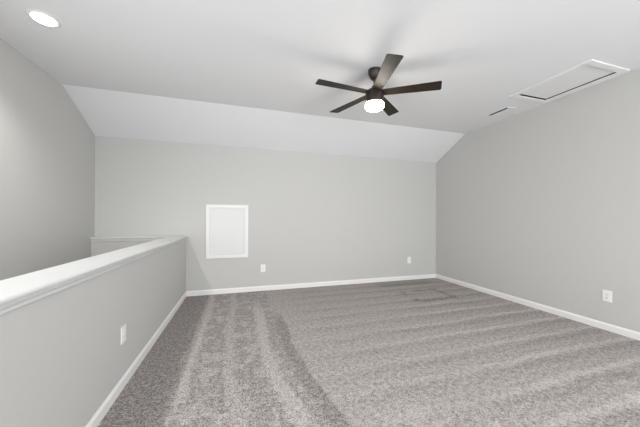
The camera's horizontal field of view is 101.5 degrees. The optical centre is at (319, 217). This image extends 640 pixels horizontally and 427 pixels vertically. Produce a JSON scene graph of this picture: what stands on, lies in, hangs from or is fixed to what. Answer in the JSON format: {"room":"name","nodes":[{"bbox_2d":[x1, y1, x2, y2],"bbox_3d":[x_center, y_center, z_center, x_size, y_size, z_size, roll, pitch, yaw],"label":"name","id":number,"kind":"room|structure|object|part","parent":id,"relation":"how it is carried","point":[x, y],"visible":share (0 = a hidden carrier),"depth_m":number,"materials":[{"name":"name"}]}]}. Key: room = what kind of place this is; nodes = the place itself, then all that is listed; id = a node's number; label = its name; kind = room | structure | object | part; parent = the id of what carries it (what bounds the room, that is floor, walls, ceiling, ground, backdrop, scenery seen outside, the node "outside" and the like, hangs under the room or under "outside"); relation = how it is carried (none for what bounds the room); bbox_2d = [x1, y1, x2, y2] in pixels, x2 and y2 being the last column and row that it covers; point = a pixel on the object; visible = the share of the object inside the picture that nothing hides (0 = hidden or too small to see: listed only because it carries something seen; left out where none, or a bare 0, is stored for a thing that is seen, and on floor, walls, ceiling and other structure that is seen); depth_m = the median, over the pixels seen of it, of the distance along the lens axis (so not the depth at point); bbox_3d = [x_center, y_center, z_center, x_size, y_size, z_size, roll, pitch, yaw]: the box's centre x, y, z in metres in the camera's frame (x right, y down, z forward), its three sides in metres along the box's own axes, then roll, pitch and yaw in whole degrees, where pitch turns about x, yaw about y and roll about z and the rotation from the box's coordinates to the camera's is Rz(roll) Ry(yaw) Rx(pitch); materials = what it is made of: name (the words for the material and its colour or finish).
{"room":"empty loft room","nodes":[
{"label":"empty loft room","id":0,"kind":"room"},
{"bbox_2d":[0,38,94,280],"bbox_3d":[-2.254,0.635,0.398,0.120,4.550,7.109,0,0,-17],"label":"wall","id":1,"kind":"structure","parent":0,"point":[47,147],"depth_m":2.69,"materials":[{"name":"grey paint"}]},
{"bbox_2d":[0,240,185,426],"bbox_3d":[-1.164,1.556,0.730,0.178,2.517,6.869,0,0,-17],"label":"wall","id":2,"kind":"structure","parent":0,"point":[62,354],"depth_m":1.39,"materials":[{"name":"grey paint"}]},
{"bbox_2d":[0,236,187,314],"bbox_3d":[-1.161,0.308,0.729,0.243,0.060,6.869,0,0,-17],"label":"trim","id":3,"kind":"structure","parent":2,"relation":"attached to","point":[16,292],"depth_m":1.33,"materials":[{"name":"white paint"}]},
{"bbox_2d":[121,323,125,344],"bbox_3d":[-1.413,0.836,1.883,0.009,0.125,0.080,0,0,-17],"label":"wall outlet","id":4,"kind":"object","parent":2,"relation":"attached to","point":[123,328],"visible":1,"depth_m":1.87,"materials":[{"name":"white plastic"}]},
{"bbox_2d":[85,292,186,426],"bbox_3d":[-1.071,1.176,0.758,0.014,0.078,6.869,0,0,-17],"label":"baseboard","id":5,"kind":"structure","parent":2,"relation":"attached to","point":[108,402],"depth_m":1.94,"materials":[{"name":"white paint"}]},
{"bbox_2d":[91,241,149,256],"bbox_3d":[-2.709,1.550,3.804,0.994,2.517,0.089,0,0,-17],"label":"wall","id":6,"kind":"structure","parent":0,"point":[97,248],"depth_m":3.68,"materials":[{"name":"grey paint"}]},
{"bbox_2d":[95,136,435,291],"bbox_3d":[-0.418,0.732,4.607,5.838,4.173,0.120,0,0,-17],"label":"wall","id":7,"kind":"structure","parent":0,"point":[313,217],"depth_m":4.46,"materials":[{"name":"grey paint"}]},
{"bbox_2d":[90,236,168,241],"bbox_3d":[-2.709,0.301,3.786,0.973,0.060,0.119,0,0,-17],"label":"trim","id":8,"kind":"structure","parent":7,"relation":"attached to","point":[132,238],"depth_m":3.73,"materials":[{"name":"white paint"}]},
{"bbox_3d":[-2.699,0.310,3.751,0.973,0.042,0.016,0,0,-17],"label":"bed moulding","id":9,"kind":"part","parent":8,"relation":"part of","materials":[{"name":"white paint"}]},
{"bbox_2d":[206,204,247,258],"bbox_3d":[-1.490,0.216,4.215,0.643,0.855,0.047,0,0,-17],"label":"access panel","id":10,"kind":"object","parent":7,"relation":"attached to","point":[226,225],"visible":1,"depth_m":4.21,"materials":[{"name":"white paint"}]},
{"bbox_3d":[-1.494,0.216,4.229,0.587,0.799,0.018,0,0,-17],"label":"panel","id":11,"kind":"part","parent":10,"relation":"part of","materials":[{"name":"white paint"}]},
{"bbox_2d":[261,264,264,271],"bbox_3d":[-0.954,0.840,4.377,0.080,0.125,0.009,0,0,-17],"label":"wall outlet","id":12,"kind":"object","parent":7,"relation":"attached to","point":[262,265],"visible":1,"depth_m":4.38,"materials":[{"name":"white plastic"}]},
{"bbox_2d":[187,274,435,295],"bbox_3d":[0.160,1.182,4.713,4.638,0.078,0.014,0,0,-17],"label":"baseboard","id":13,"kind":"structure","parent":7,"relation":"attached to","point":[398,278],"depth_m":4.57,"materials":[{"name":"white paint"}]},
{"bbox_2d":[0,0,639,162],"bbox_3d":[0.605,-1.389,1.263,5.838,0.477,6.869,0,0,-17],"label":"ceiling","id":14,"kind":"structure","parent":0,"point":[234,73],"depth_m":2.53,"materials":[{"name":"white paint"}]},
{"bbox_2d":[26,9,60,27],"bbox_3d":[-2.130,-1.527,2.019,0.190,0.024,0.190,0,0,-17],"label":"recessed light","id":15,"kind":"object","parent":14,"relation":"in","point":[43,18],"visible":1,"depth_m":2.00,"materials":[{"name":"white paint"}]},
{"bbox_2d":[315,54,441,115],"bbox_3d":[0.539,-1.321,2.680,1.214,0.412,1.243,0,0,-17],"label":"ceiling fan","id":16,"kind":"object","parent":14,"relation":"hanging from","point":[375,101],"visible":1,"depth_m":2.61,"materials":[{"name":"brown metal"}]},
{"bbox_3d":[0.226,-1.292,2.574,0.561,0.007,0.136,0,9,-21],"label":"blade","id":17,"kind":"part","parent":16,"relation":"part of","materials":[{"name":"brown wood"}]},
{"bbox_3d":[0.337,-1.291,2.986,0.136,0.007,0.561,-11,7,-38],"label":"blade","id":18,"kind":"part","parent":16,"relation":"part of","materials":[{"name":"brown wood"}]},
{"bbox_3d":[0.583,-1.290,2.341,0.136,0.007,0.561,9,0,-3],"label":"blade","id":19,"kind":"part","parent":16,"relation":"part of","materials":[{"name":"brown wood"}]},
{"bbox_3d":[0.763,-1.290,3.008,0.136,0.007,0.561,-10,-6,33],"label":"blade","id":20,"kind":"part","parent":16,"relation":"part of","materials":[{"name":"brown wood"}]},
{"bbox_3d":[0.915,-1.289,2.609,0.561,0.007,0.136,0,-9,15],"label":"blade","id":21,"kind":"part","parent":16,"relation":"part of","materials":[{"name":"brown wood"}]},
{"bbox_2d":[486,106,515,116],"bbox_3d":[2.582,-1.515,3.747,0.150,0.007,0.350,0,0,-17],"label":"ceiling vent","id":22,"kind":"object","parent":14,"relation":"in","point":[504,110],"visible":1,"depth_m":3.73,"materials":[{"name":"white metal"}]},
{"bbox_2d":[509,59,629,102],"bbox_3d":[2.761,-1.672,2.966,0.599,0.333,0.803,0,0,-17],"label":"attic hatch","id":23,"kind":"object","parent":14,"relation":"attached to","point":[591,70],"visible":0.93,"depth_m":2.89,"materials":[{"name":"white paint"}]},
{"bbox_3d":[2.757,-1.529,2.952,0.465,0.018,0.661,0,0,-17],"label":"panel","id":24,"kind":"part","parent":23,"relation":"part of","materials":[{"name":"white paint"}]},
{"bbox_2d":[98,278,639,426],"bbox_3d":[1.069,1.300,1.407,4.844,0.150,6.869,0,0,-17],"label":"floor","id":25,"kind":"structure","parent":0,"point":[428,352],"depth_m":2.19,"materials":[{"name":"carpet"}]},
{"bbox_2d":[436,68,639,331],"bbox_3d":[3.450,-0.115,2.127,0.120,3.000,7.109,0,0,-17],"label":"wall","id":26,"kind":"structure","parent":0,"point":[540,204],"depth_m":3.38,"materials":[{"name":"grey paint"}]},
{"bbox_2d":[436,274,639,340],"bbox_3d":[3.381,1.196,2.108,0.014,0.078,6.869,0,0,-17],"label":"baseboard","id":27,"kind":"structure","parent":26,"relation":"attached to","point":[592,322],"depth_m":3.34,"materials":[{"name":"white paint"}]},
{"bbox_2d":[602,289,611,302],"bbox_3d":[3.153,0.857,2.871,0.009,0.125,0.080,0,0,-17],"label":"wall outlet","id":28,"kind":"object","parent":26,"relation":"attached to","point":[606,295],"visible":1,"depth_m":2.87,"materials":[{"name":"white plastic"}]}
]}

